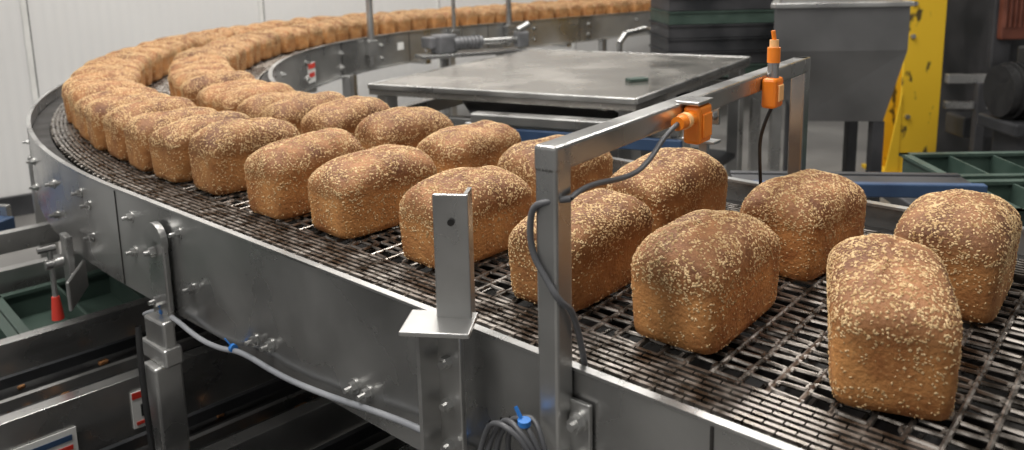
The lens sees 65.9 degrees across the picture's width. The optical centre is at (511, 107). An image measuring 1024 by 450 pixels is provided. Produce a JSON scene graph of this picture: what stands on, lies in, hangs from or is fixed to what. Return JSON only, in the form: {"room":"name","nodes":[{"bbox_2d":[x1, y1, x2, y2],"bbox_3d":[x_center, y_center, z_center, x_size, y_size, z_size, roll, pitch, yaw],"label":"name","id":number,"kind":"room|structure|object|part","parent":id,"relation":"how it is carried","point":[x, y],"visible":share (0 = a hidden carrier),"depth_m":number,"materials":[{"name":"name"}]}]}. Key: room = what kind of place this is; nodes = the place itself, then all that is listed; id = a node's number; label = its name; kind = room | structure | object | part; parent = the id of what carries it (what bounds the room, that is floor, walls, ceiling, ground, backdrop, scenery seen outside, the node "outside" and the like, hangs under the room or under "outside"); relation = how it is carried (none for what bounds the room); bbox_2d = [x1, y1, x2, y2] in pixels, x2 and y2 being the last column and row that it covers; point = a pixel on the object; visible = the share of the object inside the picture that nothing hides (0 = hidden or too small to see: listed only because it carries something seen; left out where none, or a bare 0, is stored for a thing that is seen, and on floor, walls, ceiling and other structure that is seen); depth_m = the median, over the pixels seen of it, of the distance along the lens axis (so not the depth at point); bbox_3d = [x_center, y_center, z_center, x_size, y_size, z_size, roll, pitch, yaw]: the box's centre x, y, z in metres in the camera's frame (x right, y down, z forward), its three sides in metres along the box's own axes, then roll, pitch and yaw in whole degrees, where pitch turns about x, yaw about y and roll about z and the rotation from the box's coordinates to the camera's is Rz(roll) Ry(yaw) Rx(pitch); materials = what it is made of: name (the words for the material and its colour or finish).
{"room":"processing plant","nodes":[
{"label":"processing plant","id":0,"kind":"room"},
{"bbox_2d":[0,0,690,216],"bbox_3d":[-0.730,-1.769,5.815,9.765,4.200,0.126,-8,12,-34],"label":"wall","id":1,"kind":"structure","parent":0,"point":[43,42],"depth_m":4.73,"materials":[{"name":"paint"}]},
{"bbox_2d":[0,89,890,267],"bbox_3d":[1.520,0.930,2.715,14.000,0.100,14.000,-1,10,0],"label":"floor","id":2,"kind":"structure","parent":0,"point":[824,152],"depth_m":5.92,"materials":[{"name":"concrete"}]},
{"bbox_2d":[0,204,15,230],"bbox_3d":[-1.959,0.625,2.346,1.123,0.775,0.296,1,10,10],"label":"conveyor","id":3,"kind":"object","parent":2,"relation":"on","point":[7,221],"visible":0.89,"depth_m":2.33,"materials":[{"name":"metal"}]},
{"bbox_2d":[0,221,417,449],"bbox_3d":[-1.093,0.812,1.363,2.250,0.722,1.450,-11,14,-43],"label":"conveyor","id":4,"kind":"object","parent":2,"relation":"on","point":[72,382],"visible":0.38,"depth_m":1.52,"materials":[{"name":"silver metal"}]},
{"bbox_2d":[415,21,529,114],"bbox_3d":[-0.194,0.067,4.401,0.662,1.068,0.142,-6,11,-25],"label":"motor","id":5,"kind":"object","parent":2,"relation":"on","point":[443,47],"visible":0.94,"depth_m":4.26,"materials":[{"name":"grey paint"}]},
{"bbox_2d":[22,0,1023,449],"bbox_3d":[0.235,-0.135,3.974,3.630,1.600,7.967,0,10,9],"label":"conveyor","id":6,"kind":"object","parent":2,"relation":"on","point":[450,349],"visible":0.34,"depth_m":0.93,"materials":[{"name":"metal"}]},
{"bbox_2d":[103,96,196,160],"bbox_3d":[-0.771,0.036,1.697,0.182,0.118,0.112,-11,14,-42],"label":"bread loaf","id":7,"kind":"object","parent":6,"relation":"on","point":[114,122],"visible":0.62,"depth_m":1.64,"materials":[{"name":"brown food"}]},
{"bbox_2d":[123,107,217,171],"bbox_3d":[-0.681,0.056,1.602,0.182,0.108,0.108,-10,14,-41],"label":"bread loaf","id":8,"kind":"object","parent":6,"relation":"on","point":[138,130],"visible":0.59,"depth_m":1.54,"materials":[{"name":"brown food"}]},
{"bbox_2d":[149,110,250,182],"bbox_3d":[-0.589,0.067,1.520,0.106,0.113,0.189,8,13,40],"label":"bread loaf","id":9,"kind":"object","parent":6,"relation":"on","point":[169,144],"visible":0.6,"depth_m":1.45,"materials":[{"name":"brown food"}]},
{"bbox_2d":[188,117,299,194],"bbox_3d":[-0.481,0.077,1.430,0.184,0.121,0.109,-11,14,-43],"label":"bread loaf","id":10,"kind":"object","parent":6,"relation":"on","point":[219,151],"visible":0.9,"depth_m":1.37,"materials":[{"name":"brown food"}]},
{"bbox_2d":[212,82,294,111],"bbox_3d":[-0.610,-0.001,1.889,0.188,0.116,0.110,-10,13,-39],"label":"bread loaf","id":11,"kind":"object","parent":6,"relation":"on","point":[230,100],"visible":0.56,"depth_m":1.83,"materials":[{"name":"brown food"}]},
{"bbox_2d":[236,91,310,117],"bbox_3d":[-0.525,0.016,1.796,0.106,0.111,0.185,8,14,43],"label":"bread loaf","id":12,"kind":"object","parent":6,"relation":"on","point":[254,106],"visible":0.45,"depth_m":1.73,"materials":[{"name":"brown food"}]},
{"bbox_2d":[244,128,362,219],"bbox_3d":[-0.337,0.100,1.294,0.107,0.120,0.186,7,13,38],"label":"bread loaf","id":13,"kind":"object","parent":6,"relation":"on","point":[277,174],"visible":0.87,"depth_m":1.23,"materials":[{"name":"brown food"}]},
{"bbox_2d":[262,91,344,134],"bbox_3d":[-0.442,0.027,1.713,0.184,0.118,0.106,-10,14,-42],"label":"bread loaf","id":14,"kind":"object","parent":6,"relation":"on","point":[292,110],"visible":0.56,"depth_m":1.66,"materials":[{"name":"brown food"}]},
{"bbox_2d":[135,306,530,449],"bbox_3d":[-0.280,0.615,1.034,0.882,0.793,0.058,8,14,40],"label":"hose","id":15,"kind":"object","parent":6,"relation":"attached to","point":[524,422],"visible":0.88,"depth_m":1.08,"materials":[{"name":"plastic"}]},
{"bbox_2d":[301,96,389,136],"bbox_3d":[-0.335,0.040,1.618,0.111,0.122,0.181,7,13,38],"label":"bread loaf","id":16,"kind":"object","parent":6,"relation":"on","point":[346,113],"visible":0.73,"depth_m":1.56,"materials":[{"name":"brown food"}]},
{"bbox_3d":[-0.767,-0.237,3.969,0.023,0.095,0.944,2,11,19],"label":"safety sign plate","id":17,"kind":"part","parent":6,"relation":"part of","materials":[{"name":"red plastic"}]},
{"bbox_2d":[61,0,652,149],"bbox_3d":[0.029,-0.556,4.865,1.781,0.122,6.513,5,12,29],"label":"bread loaves","id":18,"kind":"object","parent":6,"relation":"on","point":[201,66],"visible":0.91,"depth_m":3.03,"materials":[{"name":"brown food"}]},
{"bbox_2d":[308,144,436,238],"bbox_3d":[-0.210,0.117,1.198,0.109,0.113,0.186,9,14,44],"label":"bread loaf","id":19,"kind":"object","parent":6,"relation":"on","point":[359,193],"visible":0.92,"depth_m":1.15,"materials":[{"name":"brown food"}]},
{"bbox_2d":[355,106,453,149],"bbox_3d":[-0.203,0.058,1.504,0.110,0.121,0.185,9,14,43],"label":"bread loaf","id":20,"kind":"object","parent":6,"relation":"on","point":[406,126],"visible":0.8,"depth_m":1.45,"materials":[{"name":"brown food"}]},
{"bbox_3d":[0.056,-0.267,3.948,3.136,0.173,7.968,0,10,8],"label":"plate","id":21,"kind":"part","parent":6,"relation":"part of","materials":[{"name":"metal"}]},
{"bbox_2d":[398,165,531,268],"bbox_3d":[-0.061,0.137,1.070,0.109,0.113,0.181,8,14,42],"label":"bread loaf","id":22,"kind":"object","parent":6,"relation":"on","point":[501,199],"visible":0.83,"depth_m":1.03,"materials":[{"name":"brown food"}]},
{"bbox_2d":[416,120,520,173],"bbox_3d":[-0.074,0.083,1.388,0.112,0.108,0.187,8,14,40],"label":"bread loaf","id":23,"kind":"object","parent":6,"relation":"on","point":[481,143],"visible":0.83,"depth_m":1.33,"materials":[{"name":"brown food"}]},
{"bbox_2d":[497,135,612,204],"bbox_3d":[0.069,0.102,1.252,0.185,0.113,0.110,-11,14,-42],"label":"bread loaf","id":24,"kind":"object","parent":6,"relation":"on","point":[519,159],"visible":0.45,"depth_m":1.21,"materials":[{"name":"brown food"}]},
{"bbox_2d":[508,188,652,311],"bbox_3d":[0.085,0.161,0.945,0.108,0.106,0.185,8,14,40],"label":"bread loaf","id":25,"kind":"object","parent":6,"relation":"on","point":[608,227],"visible":0.66,"depth_m":0.90,"materials":[{"name":"brown food"}]},
{"bbox_2d":[478,30,810,449],"bbox_3d":[0.242,0.134,0.953,0.100,0.429,0.750,8,13,40],"label":"frame","id":26,"kind":"object","parent":6,"relation":"attached to","point":[565,419],"visible":0.98,"depth_m":0.70,"materials":[{"name":"silver metal"}]},
{"bbox_3d":[0.819,-0.245,3.736,3.503,0.174,6.901,-1,10,0],"label":"plate","id":27,"kind":"part","parent":6,"relation":"part of","materials":[{"name":"metal"}]},
{"bbox_2d":[606,147,727,231],"bbox_3d":[0.223,0.119,1.133,0.110,0.114,0.185,9,14,44],"label":"bread loaf","id":28,"kind":"object","parent":6,"relation":"on","point":[677,182],"visible":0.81,"depth_m":1.08,"materials":[{"name":"brown food"}]},
{"bbox_2d":[631,209,780,354],"bbox_3d":[0.210,0.172,0.848,0.106,0.114,0.186,7,13,39],"label":"bread loaf","id":29,"kind":"object","parent":6,"relation":"on","point":[703,277],"visible":1,"depth_m":0.79,"materials":[{"name":"brown food"}]},
{"bbox_2d":[740,169,866,281],"bbox_3d":[0.376,0.139,1.015,0.181,0.112,0.106,-11,14,-43],"label":"bread loaf","id":30,"kind":"object","parent":6,"relation":"on","point":[810,211],"visible":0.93,"depth_m":0.95,"materials":[{"name":"brown food"}]},
{"bbox_2d":[826,233,963,420],"bbox_3d":[0.348,0.188,0.732,0.107,0.118,0.182,3,11,21],"label":"bread loaf","id":31,"kind":"object","parent":6,"relation":"on","point":[895,328],"visible":1,"depth_m":0.66,"materials":[{"name":"brown food"}]},
{"bbox_2d":[893,189,1021,322],"bbox_3d":[0.509,0.154,0.901,0.111,0.118,0.182,7,13,38],"label":"bread loaf","id":32,"kind":"object","parent":6,"relation":"on","point":[975,235],"visible":0.86,"depth_m":0.83,"materials":[{"name":"brown food"}]},
{"bbox_2d":[368,49,750,175],"bbox_3d":[0.266,0.357,2.909,1.095,1.014,1.253,5,12,29],"label":"table","id":33,"kind":"object","parent":2,"relation":"on","point":[523,90],"visible":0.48,"depth_m":2.61,"materials":[{"name":"metal"}]},
{"bbox_2d":[616,26,649,111],"bbox_3d":[0.727,0.031,4.634,0.336,1.018,0.098,-6,11,-25],"label":"handrail","id":34,"kind":"object","parent":2,"relation":"on","point":[625,34],"visible":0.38,"depth_m":4.51,"materials":[{"name":"silver metal"}]},
{"bbox_2d":[649,0,781,170],"bbox_3d":[1.115,-0.227,4.333,0.661,1.616,0.482,-2,10,-3],"label":"stacked crates","id":35,"kind":"object","parent":2,"relation":"on","point":[696,27],"visible":0.41,"depth_m":4.09,"materials":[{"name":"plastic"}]},
{"bbox_2d":[771,0,914,201],"bbox_3d":[1.472,0.096,3.681,0.561,1.200,0.819,2,11,17],"label":"hopper","id":36,"kind":"object","parent":2,"relation":"on","point":[857,49],"visible":0.55,"depth_m":3.30,"materials":[{"name":"metal"}]},
{"bbox_2d":[729,170,987,197],"bbox_3d":[0.715,0.599,1.726,0.474,0.936,0.153,0,10,7],"label":"conveyor","id":37,"kind":"object","parent":2,"relation":"on","point":[874,184],"visible":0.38,"depth_m":1.63,"materials":[{"name":"paint"}]},
{"bbox_2d":[861,0,946,171],"bbox_3d":[2.512,-1.348,4.796,0.420,3.600,0.360,-1,10,0],"label":"steel column","id":38,"kind":"structure","parent":2,"relation":"on","point":[912,113],"depth_m":4.90,"materials":[{"name":"metal"}]},
{"bbox_2d":[882,151,1023,225],"bbox_3d":[1.720,0.582,1.911,1.533,0.864,0.685,-1,10,0],"label":"plastic crate","id":39,"kind":"object","parent":2,"relation":"on","point":[1002,172],"visible":0.16,"depth_m":2.02,"materials":[{"name":"plastic"}]},
{"bbox_2d":[936,0,1023,151],"bbox_3d":[3.289,-0.512,4.862,1.703,1.900,1.374,-1,10,0],"label":"machine","id":40,"kind":"object","parent":2,"relation":"on","point":[980,35],"visible":0.67,"depth_m":4.91,"materials":[{"name":"paint"}]},
{"bbox_2d":[977,46,1023,150],"bbox_3d":[2.455,0.193,3.703,0.400,0.960,0.300,-1,10,0],"label":"motor","id":41,"kind":"object","parent":2,"relation":"on","point":[1003,86],"visible":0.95,"depth_m":3.63,"materials":[{"name":"metal"}]}
]}

